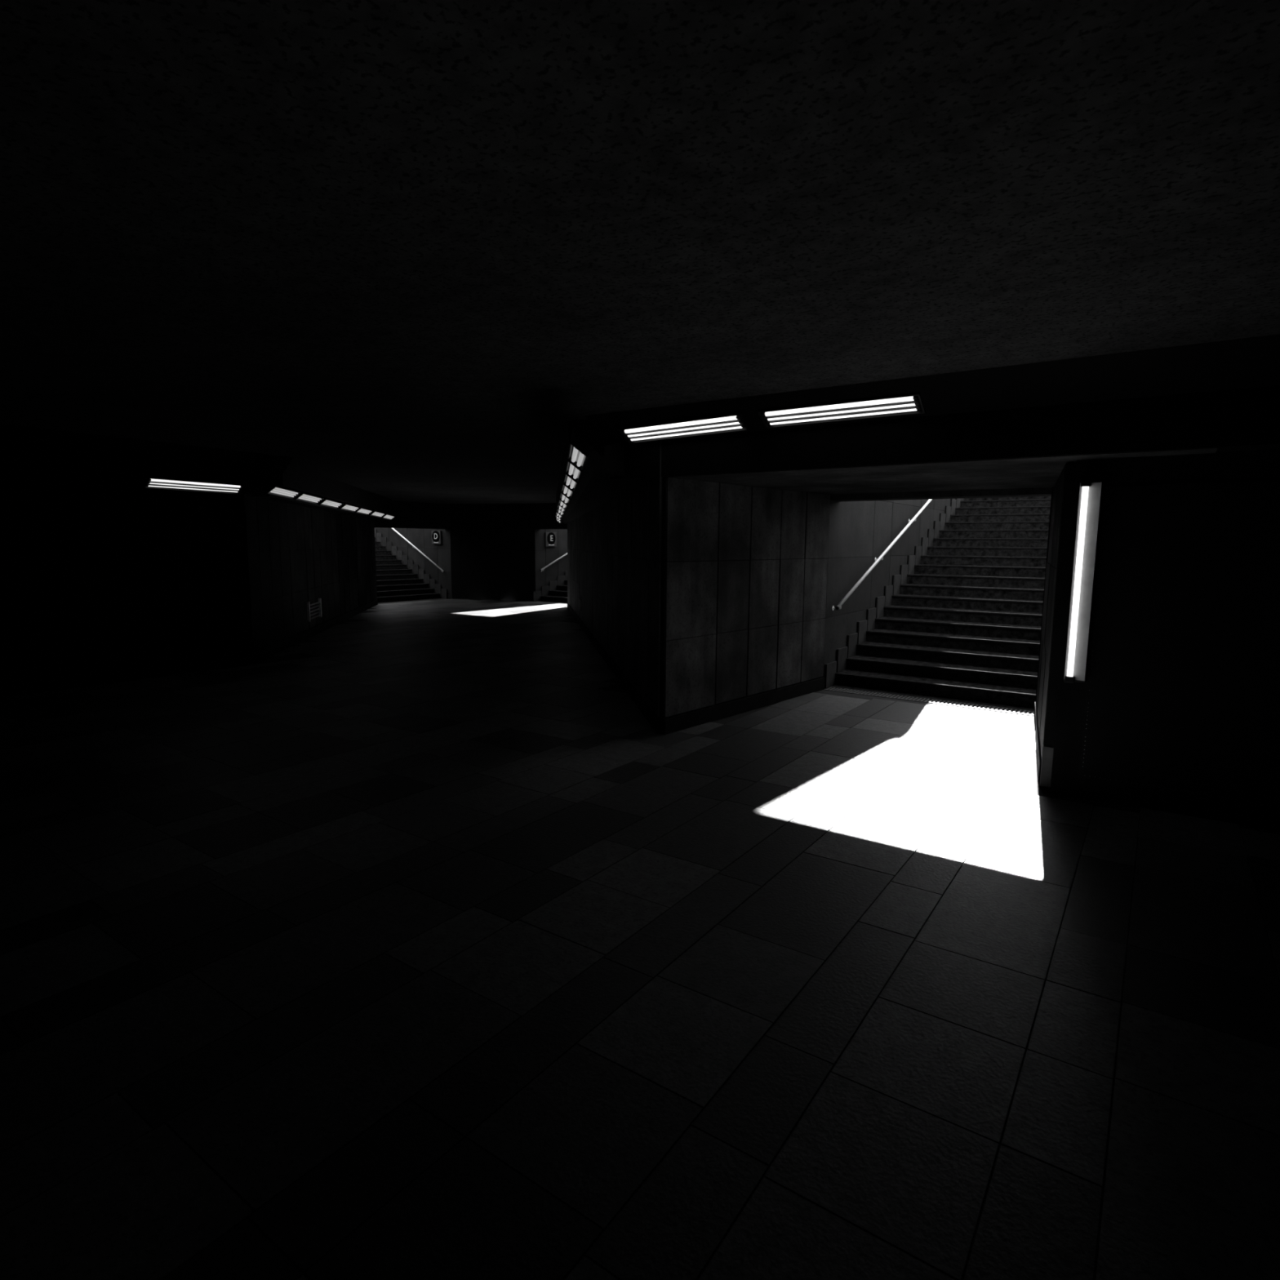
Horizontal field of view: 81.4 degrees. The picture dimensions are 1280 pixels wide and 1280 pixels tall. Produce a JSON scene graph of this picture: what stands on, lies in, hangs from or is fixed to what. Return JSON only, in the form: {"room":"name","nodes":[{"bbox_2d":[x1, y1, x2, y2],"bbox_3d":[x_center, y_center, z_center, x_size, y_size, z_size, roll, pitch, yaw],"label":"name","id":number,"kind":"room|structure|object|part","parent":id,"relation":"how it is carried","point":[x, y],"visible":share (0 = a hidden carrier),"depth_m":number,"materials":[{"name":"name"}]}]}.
{"room":"pedestrian underpass","nodes":[
{"label":"pedestrian underpass","id":0,"kind":"room"},
{"bbox_2d":[0,480,252,697],"bbox_3d":[-7.878,-0.589,6.908,0.250,3.000,8.300,6,9,35],"label":"wall","id":1,"kind":"structure","parent":0,"point":[100,584],"depth_m":8.95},
{"bbox_2d":[0,425,293,495],"bbox_3d":[-5.632,-2.048,8.768,1.120,0.480,3.000,6,9,35],"label":"ceiling beam","id":2,"kind":"structure","parent":1,"relation":"attached to","point":[27,454],"depth_m":8.29,"materials":[{"name":"grey concrete"}]},
{"bbox_2d":[141,474,244,494],"bbox_3d":[-5.527,-1.928,9.267,0.165,0.159,1.240,4,8,26],"label":"ceiling light","id":3,"kind":"object","parent":1,"relation":"attached to","point":[149,482],"visible":1,"depth_m":9.17,"materials":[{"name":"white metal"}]},
{"bbox_2d":[242,493,377,664],"bbox_3d":[-6.369,-1.651,15.092,0.284,3.000,10.041,-1,8,-10],"label":"wall","id":4,"kind":"structure","parent":0,"point":[296,555],"depth_m":12.75,"materials":[{"name":"stone"}]},
{"bbox_2d":[263,483,300,498],"bbox_3d":[-5.087,-2.118,10.625,0.159,0.150,1.163,-1,8,-9],"label":"ceiling light","id":5,"kind":"object","parent":4,"relation":"attached to","point":[277,490],"visible":1,"depth_m":10.51,"materials":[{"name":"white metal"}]},
{"bbox_2d":[271,487,297,495],"bbox_3d":[-5.085,-2.115,10.626,0.093,0.082,1.122,-1,8,-9],"label":"diffuser","id":6,"kind":"object","parent":5,"relation":"attached to","point":[275,491],"depth_m":10.57,"materials":[{"name":"white plastic"}]},
{"bbox_2d":[294,490,324,504],"bbox_3d":[-5.299,-2.280,11.934,0.159,0.150,1.229,-1,8,-10],"label":"ceiling light","id":7,"kind":"object","parent":4,"relation":"attached to","point":[304,496],"visible":0.99,"depth_m":11.86,"materials":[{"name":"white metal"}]},
{"bbox_2d":[306,598,321,622],"bbox_3d":[-5.876,-0.549,13.443,0.040,0.350,0.850,-1,8,-10],"label":"air vent","id":8,"kind":"object","parent":4,"relation":"in","point":[319,605],"visible":1,"depth_m":13.37,"materials":[{"name":"grey metal"}]},
{"bbox_3d":[-6.255,-0.382,15.280,0.034,0.138,10.041,-1,8,-10],"label":"skirting","id":9,"kind":"part","parent":4,"relation":"part of","materials":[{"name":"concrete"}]},
{"bbox_2d":[251,464,392,519],"bbox_3d":[-6.010,-2.829,14.994,0.596,0.552,9.436,-1,8,-10],"label":"trim","id":10,"kind":"structure","parent":4,"relation":"attached to","point":[294,477],"depth_m":13.21,"materials":[{"name":"black metal"}]},
{"bbox_2d":[318,497,343,508],"bbox_3d":[-5.557,-2.463,13.394,0.159,0.150,1.284,-1,8,-9],"label":"ceiling light","id":11,"kind":"object","parent":4,"relation":"attached to","point":[327,502],"visible":0.98,"depth_m":13.31,"materials":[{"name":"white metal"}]},
{"bbox_2d":[338,502,359,511],"bbox_3d":[-5.783,-2.643,14.834,0.159,0.150,1.265,-1,8,-9],"label":"ceiling light","id":12,"kind":"object","parent":4,"relation":"attached to","point":[346,506],"visible":0.99,"depth_m":14.74,"materials":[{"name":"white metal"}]},
{"bbox_2d":[355,506,373,515],"bbox_3d":[-6.024,-2.821,16.250,0.159,0.150,1.276,-1,8,-9],"label":"ceiling light","id":13,"kind":"object","parent":4,"relation":"attached to","point":[362,510],"visible":0.96,"depth_m":16.21,"materials":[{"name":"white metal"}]},
{"bbox_2d":[369,509,385,517],"bbox_3d":[-6.247,-3.004,17.717,0.159,0.150,1.378,-1,8,-9],"label":"ceiling light","id":14,"kind":"object","parent":4,"relation":"attached to","point":[375,513],"visible":0.99,"depth_m":17.61,"materials":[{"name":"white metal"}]},
{"bbox_2d":[381,512,395,519],"bbox_3d":[-6.546,-3.212,19.367,0.159,0.150,1.460,-1,8,-10],"label":"ceiling light","id":15,"kind":"object","parent":4,"relation":"attached to","point":[387,516],"visible":0.99,"depth_m":19.30,"materials":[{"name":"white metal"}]},
{"bbox_2d":[373,500,450,528],"bbox_3d":[-6.507,-3.811,20.919,0.250,1.330,2.900,6,9,35],"label":"trim","id":16,"kind":"structure","parent":4,"relation":"attached to","point":[420,515],"depth_m":21.07,"materials":[{"name":"concrete"}]},
{"bbox_2d":[374,527,452,599],"bbox_3d":[-8.667,-3.431,24.327,7.600,4.000,0.221,6,9,35],"label":"wall","id":17,"kind":"structure","parent":0,"point":[440,554],"depth_m":22.75,"materials":[{"name":"stone"}]},
{"bbox_2d":[391,528,444,573],"bbox_3d":[-7.589,-3.368,23.378,4.278,2.381,0.097,6,9,35],"label":"handrail","id":18,"kind":"object","parent":17,"relation":"attached to","point":[393,529],"visible":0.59,"depth_m":22.84,"materials":[{"name":"metal"}]},
{"bbox_2d":[431,530,441,543],"bbox_3d":[-6.117,-3.088,22.383,0.400,0.400,0.062,6,9,35],"label":"sign","id":19,"kind":"object","parent":17,"relation":"attached to","point":[436,535],"visible":1,"depth_m":22.34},
{"bbox_2d":[449,503,535,601],"bbox_3d":[-4.295,-2.533,21.944,2.667,3.000,0.250,2,8,14],"label":"wall","id":20,"kind":"structure","parent":0,"point":[492,544],"depth_m":21.81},
{"bbox_2d":[532,502,567,528],"bbox_3d":[-2.188,-3.776,20.857,2.300,1.325,0.250,6,9,35],"label":"trim","id":21,"kind":"structure","parent":20,"relation":"attached to","point":[544,514],"depth_m":21.08,"materials":[{"name":"concrete"}]},
{"bbox_2d":[534,528,567,591],"bbox_3d":[-0.522,-3.481,25.145,0.221,4.000,9.030,6,9,35],"label":"wall","id":22,"kind":"structure","parent":0,"point":[544,556],"depth_m":21.99,"materials":[{"name":"stone"}]},
{"bbox_2d":[544,532,556,546],"bbox_3d":[-2.626,-2.965,21.939,0.062,0.420,0.460,6,9,35],"label":"sign","id":23,"kind":"object","parent":22,"relation":"attached to","point":[550,538],"visible":1,"depth_m":21.90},
{"bbox_2d":[539,552,567,571],"bbox_3d":[-1.065,-3.606,24.058,0.107,2.613,6.413,6,9,35],"label":"handrail","id":24,"kind":"object","parent":22,"relation":"attached to","point":[565,554],"visible":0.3,"depth_m":22.02,"materials":[{"name":"metal"}]},
{"bbox_2d":[567,440,662,733],"bbox_3d":[-0.832,-1.323,12.883,0.062,3.000,12.892,-1,8,-9],"label":"wall","id":25,"kind":"structure","parent":0,"point":[615,548],"depth_m":8.65,"materials":[{"name":"stone"}]},
{"bbox_2d":[555,515,562,521],"bbox_3d":[-1.899,-2.871,17.435,0.159,0.152,1.318,0,8,-6],"label":"ceiling light","id":26,"kind":"object","parent":25,"relation":"attached to","point":[556,516],"visible":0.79,"depth_m":17.44,"materials":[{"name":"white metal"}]},
{"bbox_2d":[555,511,563,518],"bbox_3d":[-1.720,-2.684,15.922,0.159,0.152,1.205,-1,8,-7],"label":"ceiling light","id":27,"kind":"object","parent":25,"relation":"attached to","point":[557,513],"visible":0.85,"depth_m":15.88,"materials":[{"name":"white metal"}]},
{"bbox_2d":[556,508,565,515],"bbox_3d":[-1.539,-2.519,14.569,0.159,0.152,1.099,-1,8,-7],"label":"ceiling light","id":28,"kind":"object","parent":25,"relation":"attached to","point":[558,510],"visible":0.7,"depth_m":14.62,"materials":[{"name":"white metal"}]},
{"bbox_2d":[557,504,567,512],"bbox_3d":[-1.392,-2.366,13.314,0.159,0.152,1.034,-1,8,-7],"label":"ceiling light","id":29,"kind":"object","parent":25,"relation":"attached to","point":[562,509],"visible":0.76,"depth_m":13.29,"materials":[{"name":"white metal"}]},
{"bbox_2d":[558,498,568,509],"bbox_3d":[-1.240,-2.222,12.121,0.159,0.152,1.090,-1,8,-7],"label":"ceiling light","id":30,"kind":"object","parent":25,"relation":"attached to","point":[563,504],"visible":0.81,"depth_m":12.09,"materials":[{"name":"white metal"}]},
{"bbox_2d":[560,492,572,505],"bbox_3d":[-1.070,-2.052,10.729,0.159,0.152,1.165,-1,8,-7],"label":"ceiling light","id":31,"kind":"object","parent":25,"relation":"attached to","point":[563,497],"visible":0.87,"depth_m":10.66,"materials":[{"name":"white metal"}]},
{"bbox_2d":[561,483,575,498],"bbox_3d":[-0.900,-1.883,9.351,0.159,0.152,1.102,-1,8,-7],"label":"ceiling light","id":32,"kind":"object","parent":25,"relation":"attached to","point":[566,490],"visible":0.86,"depth_m":9.30,"materials":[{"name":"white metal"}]},
{"bbox_2d":[563,472,580,491],"bbox_3d":[-0.745,-1.733,8.115,0.159,0.152,1.009,-1,8,-7],"label":"ceiling light","id":33,"kind":"object","parent":25,"relation":"attached to","point":[569,481],"visible":0.82,"depth_m":8.07,"materials":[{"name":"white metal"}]},
{"bbox_2d":[566,475,576,488],"bbox_3d":[-0.747,-1.730,8.115,0.093,0.084,0.969,-1,8,-7],"label":"diffuser","id":34,"kind":"object","parent":33,"relation":"attached to","point":[571,482],"depth_m":8.06,"materials":[{"name":"white plastic"}]},
{"bbox_2d":[565,459,585,481],"bbox_3d":[-0.608,-1.594,6.965,0.159,0.152,0.937,0,8,-7],"label":"ceiling light","id":35,"kind":"object","parent":25,"relation":"attached to","point":[574,471],"visible":0.82,"depth_m":6.91,"materials":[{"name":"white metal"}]},
{"bbox_2d":[568,463,580,478],"bbox_3d":[-0.611,-1.591,6.965,0.093,0.084,0.897,0,8,-7],"label":"diffuser","id":36,"kind":"object","parent":35,"relation":"attached to","point":[574,470],"depth_m":6.91,"materials":[{"name":"white plastic"}]},
{"bbox_2d":[568,437,591,470],"bbox_3d":[-0.484,-1.467,5.904,0.159,0.152,0.901,0,8,-7],"label":"ceiling light","id":37,"kind":"object","parent":25,"relation":"attached to","point":[579,454],"visible":1,"depth_m":5.70,"materials":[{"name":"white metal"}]},
{"bbox_2d":[571,447,585,466],"bbox_3d":[-0.486,-1.465,5.904,0.093,0.084,0.861,0,8,-7],"label":"diffuser","id":38,"kind":"object","parent":37,"relation":"attached to","point":[578,454],"depth_m":5.84,"materials":[{"name":"white plastic"}]},
{"bbox_2d":[555,424,644,524],"bbox_3d":[-0.800,-2.421,12.415,1.092,0.621,14.381,-1,8,-7],"label":"ceiling beam","id":39,"kind":"structure","parent":25,"relation":"attached to","point":[595,488],"depth_m":6.99,"materials":[{"name":"grey concrete"}]},
{"bbox_3d":[-0.856,-0.052,13.047,0.032,0.138,12.892,-1,8,-9],"label":"skirting","id":40,"kind":"part","parent":25,"relation":"part of","materials":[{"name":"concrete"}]},
{"bbox_2d":[0,598,1279,1279],"bbox_3d":[-2.562,0.496,10.454,22.200,0.301,20.457,6,9,35],"label":"floor","id":41,"kind":"structure","parent":0,"point":[390,754],"depth_m":2.90,"materials":[{"name":"tile"}]},
{"bbox_2d":[374,528,447,602],"bbox_3d":[-9.077,-3.034,22.934,6.225,3.370,2.553,6,9,35],"label":"staircase","id":42,"kind":"structure","parent":41,"relation":"on","point":[395,582],"depth_m":22.61,"materials":[{"name":"concrete"}]},
{"bbox_2d":[533,570,567,602],"bbox_3d":[0.069,-3.143,24.255,1.773,3.370,8.433,6,9,35],"label":"staircase","id":43,"kind":"structure","parent":41,"relation":"on","point":[557,590],"depth_m":21.88,"materials":[{"name":"concrete"}]},
{"bbox_2d":[824,686,1034,715],"bbox_3d":[3.203,0.687,8.357,2.225,0.056,0.365,6,9,35],"label":"drain grate","id":44,"kind":"object","parent":41,"relation":"in","point":[839,689],"visible":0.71,"depth_m":8.24,"materials":[{"name":"metal"}]},
{"bbox_2d":[823,496,1051,707],"bbox_3d":[5.651,-1.444,11.574,2.293,3.370,8.745,6,9,35],"label":"staircase","id":45,"kind":"structure","parent":41,"relation":"on","point":[962,620],"depth_m":10.00,"materials":[{"name":"concrete"}]},
{"bbox_2d":[1040,462,1076,787],"bbox_3d":[2.938,-0.076,5.223,0.078,2.270,0.085,6,9,35],"label":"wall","id":46,"kind":"structure","parent":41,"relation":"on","point":[1070,468],"depth_m":5.19,"materials":[{"name":"concrete"}]},
{"bbox_3d":[2.932,0.903,5.351,0.078,0.295,0.085,6,9,35],"label":"kick plate","id":47,"kind":"part","parent":46,"relation":"part of","materials":[{"name":"metal"}]},
{"bbox_2d":[0,0,1279,504],"bbox_3d":[-2.137,-2.501,9.103,20.750,0.400,19.350,6,9,35],"label":"ceiling","id":48,"kind":"structure","parent":0,"point":[394,250],"depth_m":2.42,"materials":[{"name":"concrete"}]},
{"bbox_2d":[659,476,830,734],"bbox_3d":[1.192,-0.343,7.669,0.064,2.440,2.923,7,10,42],"label":"wall","id":49,"kind":"structure","parent":0,"point":[744,568],"depth_m":7.39,"materials":[{"name":"stone"}]},
{"bbox_3d":[1.196,0.648,7.788,0.034,0.143,2.923,7,10,42],"label":"skirting","id":50,"kind":"part","parent":49,"relation":"part of","materials":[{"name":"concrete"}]},
{"bbox_2d":[822,498,955,684],"bbox_3d":[4.804,-2.498,12.416,0.221,5.430,9.400,6,9,35],"label":"wall","id":51,"kind":"structure","parent":0,"point":[860,532],"depth_m":9.70,"materials":[{"name":"stone"}]},
{"bbox_2d":[831,499,932,610],"bbox_3d":[4.598,-2.234,11.859,0.118,3.004,8.009,6,9,35],"label":"handrail","id":52,"kind":"object","parent":51,"relation":"attached to","point":[838,606],"visible":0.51,"depth_m":9.92,"materials":[{"name":"metal"}]},
{"bbox_2d":[830,487,1052,501],"bbox_3d":[3.198,-2.076,8.009,3.000,1.085,0.330,6,9,35],"label":"trim","id":53,"kind":"structure","parent":51,"relation":"attached to","point":[1041,491],"depth_m":7.89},
{"bbox_2d":[628,447,1217,494],"bbox_3d":[2.444,-1.903,6.594,4.200,0.970,2.870,6,9,35],"label":"ceiling","id":54,"kind":"structure","parent":0,"point":[1042,471],"depth_m":6.24,"materials":[{"name":"grey concrete"}]},
{"bbox_2d":[1033,462,1071,782],"bbox_3d":[3.591,-0.144,6.314,0.277,2.430,2.444,4,8,27],"label":"wall","id":55,"kind":"structure","parent":0,"point":[1040,707],"depth_m":6.08,"materials":[{"name":"concrete"}]},
{"bbox_3d":[3.473,0.835,6.499,0.027,0.138,2.444,4,8,27],"label":"skirting","id":56,"kind":"part","parent":55,"relation":"part of","materials":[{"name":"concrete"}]},
{"bbox_2d":[1035,486,1053,702],"bbox_3d":[4.155,-0.367,7.389,0.255,2.300,0.190,6,9,35],"label":"trim","id":57,"kind":"structure","parent":55,"relation":"attached to","point":[1052,486],"depth_m":7.35,"materials":[{"name":"concrete"}]},
{"bbox_2d":[1049,448,1279,832],"bbox_3d":[4.475,0.144,4.118,3.730,2.440,0.200,6,9,35],"label":"wall","id":58,"kind":"structure","parent":0,"point":[1257,465],"depth_m":4.82,"materials":[{"name":"concrete"}]},
{"bbox_2d":[585,333,1279,482],"bbox_3d":[2.666,-1.434,4.693,7.200,0.525,0.720,6,9,35],"label":"ceiling beam","id":59,"kind":"structure","parent":58,"relation":"attached to","point":[1224,395],"depth_m":4.77,"materials":[{"name":"grey concrete"}]},
{"bbox_2d":[617,412,750,444],"bbox_3d":[0.344,-1.758,6.151,1.171,0.176,0.198,6,9,35],"label":"ceiling light","id":60,"kind":"object","parent":59,"relation":"attached to","point":[735,421],"visible":1,"depth_m":6.11,"materials":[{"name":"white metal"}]},
{"bbox_2d":[757,392,925,428],"bbox_3d":[1.433,-1.669,5.392,1.190,0.158,0.198,6,9,35],"label":"ceiling light","id":61,"kind":"object","parent":59,"relation":"attached to","point":[833,411],"visible":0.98,"depth_m":5.35,"materials":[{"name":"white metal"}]},
{"bbox_2d":[1063,480,1102,683],"bbox_3d":[2.945,-0.379,4.957,0.130,1.340,0.088,6,9,35],"label":"wall light","id":62,"kind":"object","parent":58,"relation":"attached to","point":[1090,494],"visible":1,"depth_m":4.94,"materials":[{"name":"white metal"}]}
]}

